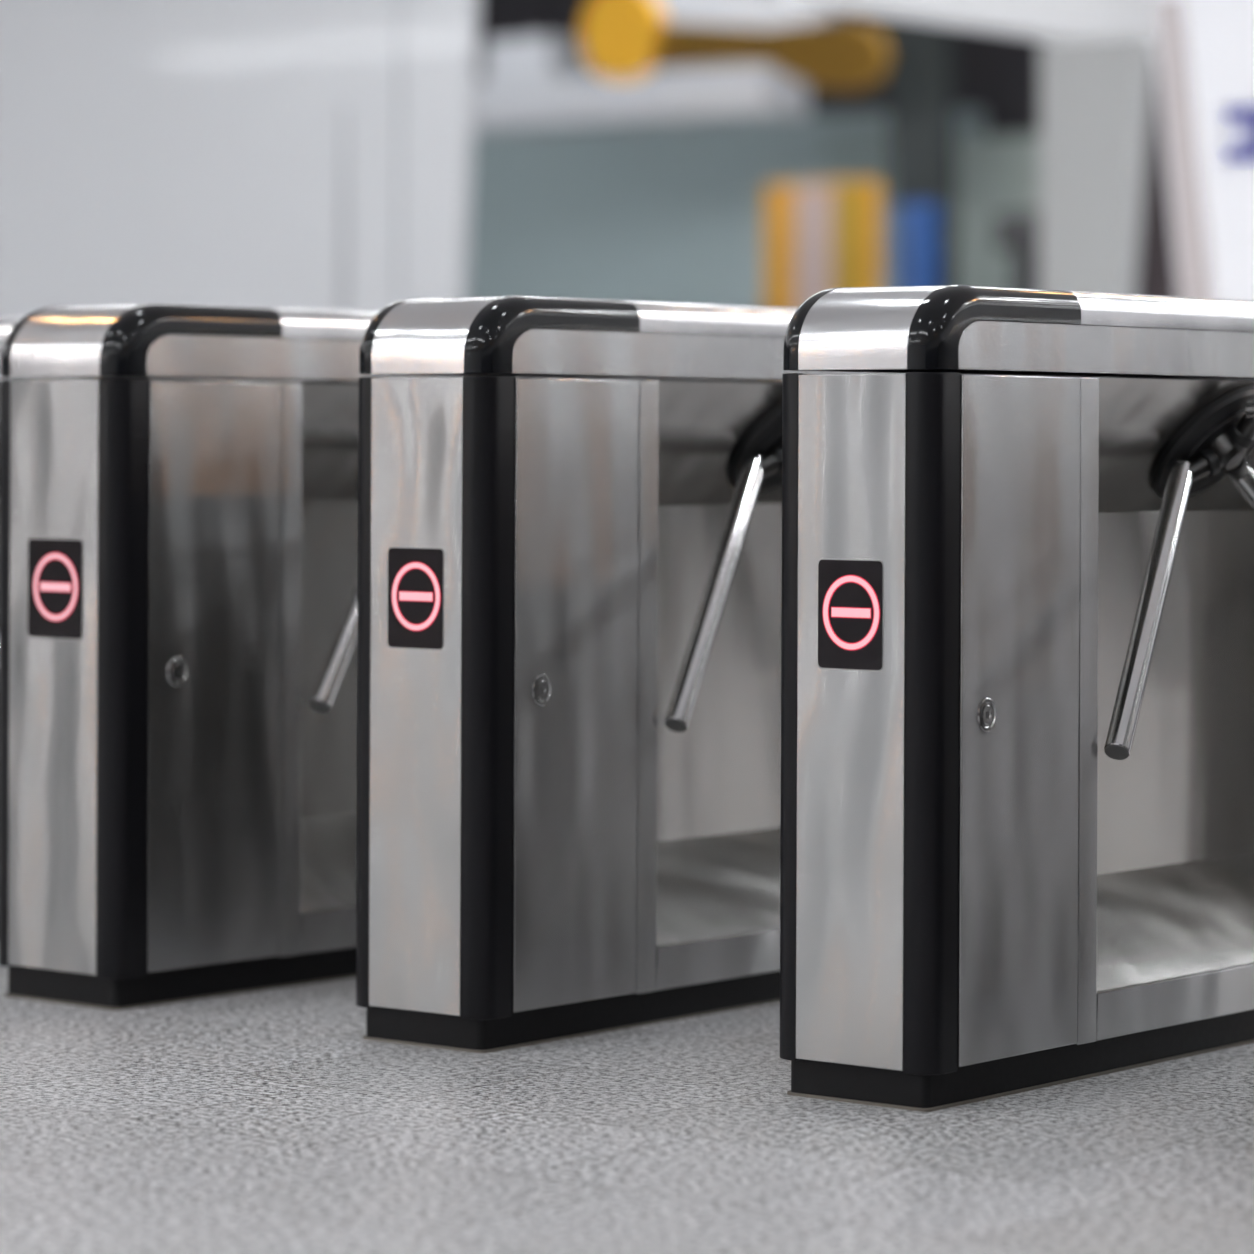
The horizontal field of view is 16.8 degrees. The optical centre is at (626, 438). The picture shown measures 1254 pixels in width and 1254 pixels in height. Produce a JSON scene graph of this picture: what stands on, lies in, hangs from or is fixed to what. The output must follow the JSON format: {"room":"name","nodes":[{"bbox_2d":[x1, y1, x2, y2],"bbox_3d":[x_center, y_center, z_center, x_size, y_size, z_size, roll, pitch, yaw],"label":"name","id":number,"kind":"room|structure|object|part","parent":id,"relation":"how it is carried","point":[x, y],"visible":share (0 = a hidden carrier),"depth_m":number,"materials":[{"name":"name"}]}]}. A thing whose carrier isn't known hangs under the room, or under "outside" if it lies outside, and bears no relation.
{"room":"turnstile entrance hall","nodes":[
{"label":"turnstile entrance hall","id":0,"kind":"room"},
{"bbox_2d":[0,0,479,385],"bbox_3d":[-6.547,-1.012,19.653,15.548,3.600,0.050,0,0,39],"label":"wall","id":1,"kind":"structure","parent":0,"point":[184,152],"depth_m":15.54,"materials":[{"name":"white paint"}]},
{"bbox_2d":[339,106,347,310],"bbox_3d":[-1.016,-0.189,15.196,0.080,2.000,0.008,0,0,39],"label":"trim","id":2,"kind":"structure","parent":1,"relation":"attached to","point":[343,294],"depth_m":15.19,"materials":[{"name":"grey"}]},
{"bbox_2d":[397,0,401,300],"bbox_3d":[-0.805,-0.988,15.030,0.008,3.600,0.008,0,0,39],"label":"trim","id":3,"kind":"structure","parent":1,"relation":"attached to","point":[400,1],"depth_m":15.03,"materials":[{"name":"grey"}]},
{"bbox_2d":[486,35,585,80],"bbox_3d":[-0.472,-1.957,22.003,0.437,0.220,0.300,0,0,39],"label":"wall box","id":4,"kind":"object","parent":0,"point":[548,55],"visible":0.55,"depth_m":21.87,"materials":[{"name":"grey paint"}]},
{"bbox_2d":[0,966,1253,1253],"bbox_3d":[-2.405,0.855,12.468,31.000,0.100,36.000,0,0,39],"label":"floor","id":5,"kind":"structure","parent":0,"point":[265,1121],"depth_m":4.90,"materials":[{"name":"carpet"}]},
{"bbox_2d":[0,318,353,432],"bbox_3d":[-0.735,0.309,7.000,0.722,1.007,1.503,0,0,39],"label":"turnstile","id":6,"kind":"object","parent":5,"relation":"on","point":[6,324],"visible":0.02,"depth_m":6.88,"materials":[{"name":"silver metal"}]},
{"bbox_3d":[-0.840,-0.173,7.088,0.038,0.044,0.838,0,0,39],"label":"lid rail","id":7,"kind":"part","parent":6,"relation":"part of","materials":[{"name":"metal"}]},
{"bbox_3d":[-0.830,-0.120,7.080,0.009,0.060,1.389,0,0,39],"label":"lid panel","id":8,"kind":"part","parent":6,"relation":"part of","materials":[{"name":"metal"}]},
{"bbox_2d":[0,304,649,1009],"bbox_3d":[-0.196,0.311,6.554,0.655,1.007,1.503,0,0,40],"label":"turnstile","id":9,"kind":"object","parent":5,"relation":"on","point":[179,559],"visible":0.47,"depth_m":6.14,"materials":[{"name":"silver metal"}]},
{"bbox_3d":[-0.804,-0.142,6.302,0.038,0.106,0.330,0,0,40],"label":"corner trim","id":10,"kind":"part","parent":9,"relation":"part of","materials":[{"name":"black plastic"}]},
{"bbox_3d":[-0.821,0.340,6.107,0.186,0.847,0.013,0,0,40],"label":"panel","id":11,"kind":"part","parent":9,"relation":"part of","materials":[{"name":"metal"}]},
{"bbox_3d":[-0.343,-0.140,6.679,0.188,0.105,1.499,0,0,40],"label":"lid","id":12,"kind":"part","parent":9,"relation":"part of","materials":[{"name":"metal"}]},
{"bbox_3d":[-0.629,-0.142,6.157,0.038,0.106,0.330,0,0,40],"label":"corner trim","id":13,"kind":"part","parent":9,"relation":"part of","materials":[{"name":"black plastic"}]},
{"bbox_3d":[-0.441,-0.118,6.761,0.009,0.060,1.389,0,0,40],"label":"lid panel","id":14,"kind":"part","parent":9,"relation":"part of","materials":[{"name":"metal"}]},
{"bbox_3d":[-0.343,-0.091,6.679,0.243,0.006,1.440,0,0,40],"label":"lid","id":15,"kind":"part","parent":9,"relation":"part of","materials":[{"name":"black"}]},
{"bbox_3d":[-0.602,0.340,6.170,0.014,0.845,0.265,0,0,40],"label":"door","id":16,"kind":"part","parent":9,"relation":"part of","materials":[{"name":"metal"}]},
{"bbox_3d":[-0.430,-0.172,6.752,0.038,0.044,0.838,0,0,40],"label":"lid rail","id":17,"kind":"part","parent":9,"relation":"part of","materials":[{"name":"metal"}]},
{"bbox_3d":[-0.502,0.341,6.292,0.013,0.848,0.044,0,0,40],"label":"post","id":18,"kind":"part","parent":9,"relation":"part of","materials":[{"name":"metal"}]},
{"bbox_3d":[-0.444,0.341,6.762,0.008,0.848,1.379,0,0,40],"label":"panel","id":19,"kind":"part","parent":9,"relation":"part of","materials":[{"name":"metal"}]},
{"bbox_3d":[-0.256,-0.171,6.607,0.038,0.044,0.838,0,0,40],"label":"lid rail","id":20,"kind":"part","parent":9,"relation":"part of","materials":[{"name":"metal"}]},
{"bbox_3d":[-0.249,0.735,6.598,0.010,0.062,0.749,0,0,40],"label":"sill panel","id":21,"kind":"part","parent":9,"relation":"part of","materials":[{"name":"metal"}]},
{"bbox_2d":[300,813,356,911],"bbox_3d":[-0.315,0.673,6.653,0.162,0.178,0.750,0,0,40],"label":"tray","id":22,"kind":"object","parent":9,"relation":"on","point":[328,841],"depth_m":6.47,"materials":[{"name":"metal"}]},
{"bbox_3d":[-0.371,0.340,6.701,0.012,0.491,0.750,0,0,40],"label":"panel","id":23,"kind":"part","parent":9,"relation":"part of","materials":[{"name":"metal"}]},
{"bbox_3d":[-0.394,0.215,6.459,0.034,0.383,0.332,0,0,24],"label":"arm","id":24,"kind":"part","parent":9,"relation":"part of","materials":[{"name":"silver metal"}]},
{"bbox_3d":[-0.245,-0.117,6.598,0.009,0.060,1.389,0,0,40],"label":"lid panel","id":25,"kind":"part","parent":9,"relation":"part of","materials":[{"name":"metal"}]},
{"bbox_2d":[356,296,906,1052],"bbox_3d":[0.368,0.313,6.126,0.722,1.007,1.503,0,0,38],"label":"turnstile","id":26,"kind":"object","parent":5,"relation":"on","point":[570,585],"visible":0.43,"depth_m":5.75,"materials":[{"name":"silver metal"}]},
{"bbox_3d":[-0.259,-0.140,5.877,0.038,0.106,0.330,0,0,38],"label":"corner trim","id":27,"kind":"part","parent":26,"relation":"part of","materials":[{"name":"black plastic"}]},
{"bbox_3d":[-0.279,0.342,5.689,0.162,0.847,0.013,0,0,38],"label":"panel","id":28,"kind":"part","parent":26,"relation":"part of","materials":[{"name":"metal"}]},
{"bbox_3d":[0.181,-0.138,6.275,0.164,0.105,1.499,0,0,38],"label":"lid","id":29,"kind":"part","parent":26,"relation":"part of","materials":[{"name":"metal"}]},
{"bbox_3d":[-0.099,-0.139,5.752,0.038,0.106,0.330,0,0,38],"label":"corner trim","id":30,"kind":"part","parent":26,"relation":"part of","materials":[{"name":"black plastic"}]},
{"bbox_3d":[0.090,-0.116,6.346,0.009,0.060,1.389,0,0,38],"label":"lid panel","id":31,"kind":"part","parent":26,"relation":"part of","materials":[{"name":"metal"}]},
{"bbox_3d":[-0.072,0.342,5.766,0.014,0.845,0.265,0,0,38],"label":"door","id":32,"kind":"part","parent":26,"relation":"part of","materials":[{"name":"metal"}]},
{"bbox_3d":[0.181,-0.089,6.275,0.219,0.006,1.440,0,0,38],"label":"lid","id":33,"kind":"part","parent":26,"relation":"part of","materials":[{"name":"black"}]},
{"bbox_3d":[0.024,0.344,5.891,0.013,0.848,0.044,0,0,38],"label":"post","id":34,"kind":"part","parent":26,"relation":"part of","materials":[{"name":"metal"}]},
{"bbox_3d":[0.102,-0.169,6.338,0.038,0.044,0.838,0,0,38],"label":"lid rail","id":35,"kind":"part","parent":26,"relation":"part of","materials":[{"name":"metal"}]},
{"bbox_3d":[0.272,-0.115,6.204,0.009,0.060,1.389,0,0,38],"label":"lid panel","id":36,"kind":"part","parent":26,"relation":"part of","materials":[{"name":"metal"}]},
{"bbox_3d":[0.261,-0.169,6.213,0.038,0.044,0.838,0,0,38],"label":"lid rail","id":37,"kind":"part","parent":26,"relation":"part of","materials":[{"name":"metal"}]},
{"bbox_3d":[0.087,0.343,6.347,0.008,0.848,1.379,0,0,38],"label":"panel","id":38,"kind":"part","parent":26,"relation":"part of","materials":[{"name":"metal"}]},
{"bbox_3d":[0.128,0.218,6.061,0.034,0.383,0.332,0,0,22],"label":"arm","id":39,"kind":"part","parent":26,"relation":"part of","materials":[{"name":"silver metal"}]},
{"bbox_3d":[0.268,0.738,6.204,0.010,0.062,0.749,0,0,38],"label":"sill panel","id":40,"kind":"part","parent":26,"relation":"part of","materials":[{"name":"metal"}]},
{"bbox_2d":[656,828,780,944],"bbox_3d":[0.201,0.675,6.257,0.162,0.178,0.750,0,0,38],"label":"tray","id":41,"kind":"object","parent":26,"relation":"on","point":[715,886],"depth_m":6.15,"materials":[{"name":"metal"}]},
{"bbox_3d":[0.143,0.343,6.303,0.012,0.491,0.750,0,0,38],"label":"panel","id":42,"kind":"part","parent":26,"relation":"part of","materials":[{"name":"metal"}]},
{"bbox_2d":[759,452,779,477],"bbox_3d":[0.213,0.035,6.208,0.072,0.054,0.030,0,0,-26],"label":"socket","id":43,"kind":"object","parent":26,"relation":"attached to","point":[769,462],"depth_m":6.19,"materials":[{"name":"grey metal"}]},
{"bbox_2d":[764,180,880,307],"bbox_3d":[0.916,-0.196,20.083,0.650,2.030,0.240,0,0,39],"label":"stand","id":44,"kind":"object","parent":5,"relation":"on","point":[820,236],"visible":0.34,"depth_m":20.05,"materials":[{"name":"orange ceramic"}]},
{"bbox_2d":[894,203,937,286],"bbox_3d":[1.361,-0.146,20.111,0.230,1.935,0.240,0,0,39],"label":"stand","id":45,"kind":"object","parent":5,"relation":"on","point":[915,224],"visible":0.25,"depth_m":20.08,"materials":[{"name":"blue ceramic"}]},
{"bbox_2d":[883,16,957,285],"bbox_3d":[1.441,-0.979,20.984,0.470,3.600,0.100,0,0,39],"label":"pillar","id":46,"kind":"structure","parent":5,"relation":"on","point":[920,74],"depth_m":20.90,"materials":[{"name":"grey"}]},
{"bbox_2d":[780,285,1253,1111],"bbox_3d":[0.929,0.316,5.646,0.722,1.007,1.503,0,0,39],"label":"turnstile","id":47,"kind":"object","parent":5,"relation":"on","point":[1017,844],"visible":1,"depth_m":5.28,"materials":[{"name":"silver metal"}]},
{"bbox_3d":[0.300,-0.138,5.403,0.038,0.106,0.330,0,0,39],"label":"corner trim","id":48,"kind":"part","parent":47,"relation":"part of","materials":[{"name":"black plastic"}]},
{"bbox_3d":[0.654,-0.114,5.869,0.009,0.060,1.389,0,0,39],"label":"lid panel","id":49,"kind":"part","parent":47,"relation":"part of","materials":[{"name":"metal"}]},
{"bbox_3d":[0.277,0.344,5.215,0.162,0.847,0.013,0,0,39],"label":"panel","id":50,"kind":"part","parent":47,"relation":"part of","materials":[{"name":"metal"}]},
{"bbox_3d":[0.744,-0.136,5.797,0.164,0.105,1.499,0,0,39],"label":"lid","id":51,"kind":"part","parent":47,"relation":"part of","materials":[{"name":"metal"}]},
{"bbox_3d":[0.458,-0.137,5.277,0.038,0.106,0.330,0,0,39],"label":"corner trim","id":52,"kind":"part","parent":47,"relation":"part of","materials":[{"name":"black plastic"}]},
{"bbox_3d":[0.485,0.344,5.290,0.014,0.845,0.265,0,0,39],"label":"door","id":53,"kind":"part","parent":47,"relation":"part of","materials":[{"name":"metal"}]},
{"bbox_3d":[0.744,-0.086,5.797,0.219,0.006,1.440,0,0,39],"label":"lid","id":54,"kind":"part","parent":47,"relation":"part of","materials":[{"name":"black"}]},
{"bbox_3d":[0.583,0.346,5.414,0.013,0.848,0.044,0,0,39],"label":"post","id":55,"kind":"part","parent":47,"relation":"part of","materials":[{"name":"metal"}]},
{"bbox_3d":[0.834,-0.113,5.725,0.009,0.060,1.389,0,0,39],"label":"lid panel","id":56,"kind":"part","parent":47,"relation":"part of","materials":[{"name":"metal"}]},
{"bbox_3d":[0.665,-0.167,5.860,0.038,0.044,0.838,0,0,39],"label":"lid rail","id":57,"kind":"part","parent":47,"relation":"part of","materials":[{"name":"metal"}]},
{"bbox_3d":[0.688,0.220,5.583,0.034,0.383,0.332,0,0,23],"label":"arm","id":58,"kind":"part","parent":47,"relation":"part of","materials":[{"name":"silver metal"}]},
{"bbox_3d":[0.823,-0.166,5.734,0.038,0.044,0.838,0,0,39],"label":"lid rail","id":59,"kind":"part","parent":47,"relation":"part of","materials":[{"name":"metal"}]},
{"bbox_2d":[1096,853,1253,990],"bbox_3d":[0.763,0.677,5.779,0.162,0.178,0.750,0,0,39],"label":"tray","id":60,"kind":"object","parent":47,"relation":"on","point":[1165,921],"depth_m":5.73,"materials":[{"name":"metal"}]},
{"bbox_3d":[0.830,0.740,5.725,0.010,0.062,0.749,0,0,39],"label":"sill panel","id":61,"kind":"part","parent":47,"relation":"part of","materials":[{"name":"metal"}]},
{"bbox_3d":[0.651,0.346,5.870,0.008,0.848,1.379,0,0,39],"label":"panel","id":62,"kind":"part","parent":47,"relation":"part of","materials":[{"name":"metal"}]},
{"bbox_3d":[0.706,0.345,5.826,0.012,0.491,0.750,0,0,39],"label":"panel","id":63,"kind":"part","parent":47,"relation":"part of","materials":[{"name":"metal"}]},
{"bbox_2d":[1187,454,1222,482],"bbox_3d":[0.775,0.037,5.730,0.072,0.054,0.030,0,0,-26],"label":"socket","id":64,"kind":"object","parent":47,"relation":"attached to","point":[1200,467],"depth_m":5.72,"materials":[{"name":"grey metal"}]},
{"bbox_2d":[1228,462,1247,479],"bbox_3d":[0.826,0.033,5.788,0.030,0.049,0.071,0,0,20],"label":"socket","id":65,"kind":"object","parent":47,"relation":"attached to","point":[1236,470],"depth_m":5.77,"materials":[{"name":"grey metal"}]},
{"bbox_3d":[0.973,0.199,5.904,0.364,0.353,0.034,0,0,-32],"label":"arm","id":66,"kind":"part","parent":47,"relation":"part of","materials":[{"name":"silver metal"}]},
{"bbox_2d":[1231,414,1253,450],"bbox_3d":[0.834,-0.012,5.726,0.067,0.067,0.030,0,0,45],"label":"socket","id":67,"kind":"object","parent":47,"relation":"attached to","point":[1242,425],"depth_m":5.72,"materials":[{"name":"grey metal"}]},
{"bbox_3d":[1.017,-0.054,5.561,0.477,0.070,0.034,0,0,42],"label":"arm","id":68,"kind":"part","parent":47,"relation":"part of","materials":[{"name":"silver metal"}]},
{"bbox_2d":[995,212,1038,288],"bbox_3d":[1.879,-0.122,20.056,0.310,1.890,0.400,0,0,39],"label":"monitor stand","id":69,"kind":"object","parent":5,"relation":"on","point":[1017,233],"visible":0.3,"depth_m":20.04,"materials":[{"name":"grey"}]},
{"bbox_3d":[1.879,-0.042,20.056,0.110,1.690,0.060,0,0,39],"label":"post","id":70,"kind":"part","parent":69,"relation":"part of","materials":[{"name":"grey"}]},
{"bbox_2d":[1039,36,1154,293],"bbox_3d":[1.726,-0.323,15.636,0.435,2.290,0.100,0,0,39],"label":"wall","id":71,"kind":"structure","parent":5,"relation":"on","point":[1095,94],"depth_m":15.59,"materials":[{"name":"white stone"}]},
{"bbox_2d":[1152,0,1253,300],"bbox_3d":[2.527,-0.574,13.773,1.930,2.800,0.212,0,0,39],"label":"sign board","id":72,"kind":"object","parent":5,"relation":"on","point":[1205,48],"visible":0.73,"depth_m":14.12,"materials":[{"name":"white"}]},
{"bbox_2d":[474,64,808,135],"bbox_3d":[-0.606,-1.679,21.502,3.520,0.240,0.350,0,0,39],"label":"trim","id":73,"kind":"structure","parent":0,"point":[738,92],"depth_m":20.77,"materials":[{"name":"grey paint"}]},
{"bbox_2d":[466,108,983,306],"bbox_3d":[-0.223,-0.436,23.207,5.000,2.500,0.300,0,0,39],"label":"wall","id":74,"kind":"structure","parent":0,"point":[662,213],"depth_m":22.79,"materials":[{"name":"teal glass"}]},
{"bbox_2d":[477,0,1055,136],"bbox_3d":[3.936,-0.968,20.399,31.000,3.600,0.300,0,0,39],"label":"wall","id":75,"kind":"structure","parent":0,"point":[997,74],"depth_m":21.98,"materials":[{"name":"grey"}]},
{"bbox_2d":[824,126,1039,286],"bbox_3d":[2.185,-0.386,21.214,2.750,2.420,0.310,0,0,39],"label":"wall","id":76,"kind":"structure","parent":0,"point":[995,174],"depth_m":21.38,"materials":[{"name":"grey"}]},
{"bbox_2d":[1135,54,1178,296],"bbox_3d":[2.767,-0.973,17.494,2.000,3.600,0.300,0,0,39],"label":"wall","id":77,"kind":"structure","parent":0,"point":[1156,265],"depth_m":17.75,"materials":[{"name":"grey"}]},
{"bbox_3d":[-2.390,-2.870,12.468,31.000,0.150,36.000,0,0,39],"label":"ceiling","id":78,"kind":"structure","parent":0,"visible":0},
{"bbox_2d":[580,0,890,90],"bbox_3d":[0.474,-2.160,19.149,1.698,1.245,0.080,0,0,39],"label":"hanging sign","id":79,"kind":"object","parent":78,"relation":"hanging from","point":[622,40],"visible":1,"depth_m":19.15,"materials":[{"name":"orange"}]},
{"bbox_2d":[658,0,845,27],"bbox_3d":[0.490,-2.393,21.044,1.800,0.780,0.200,0,0,39],"label":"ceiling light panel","id":80,"kind":"object","parent":78,"relation":"hanging from","point":[738,13],"visible":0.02,"depth_m":20.85,"materials":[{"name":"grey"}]},
{"bbox_2d":[781,0,1156,53],"bbox_3d":[1.450,-2.189,16.598,0.150,1.180,2.650,0,0,39],"label":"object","id":81,"kind":"object","parent":78,"relation":"hanging from","point":[1058,20],"visible":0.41,"depth_m":16.64,"materials":[{"name":"white"}]}
]}

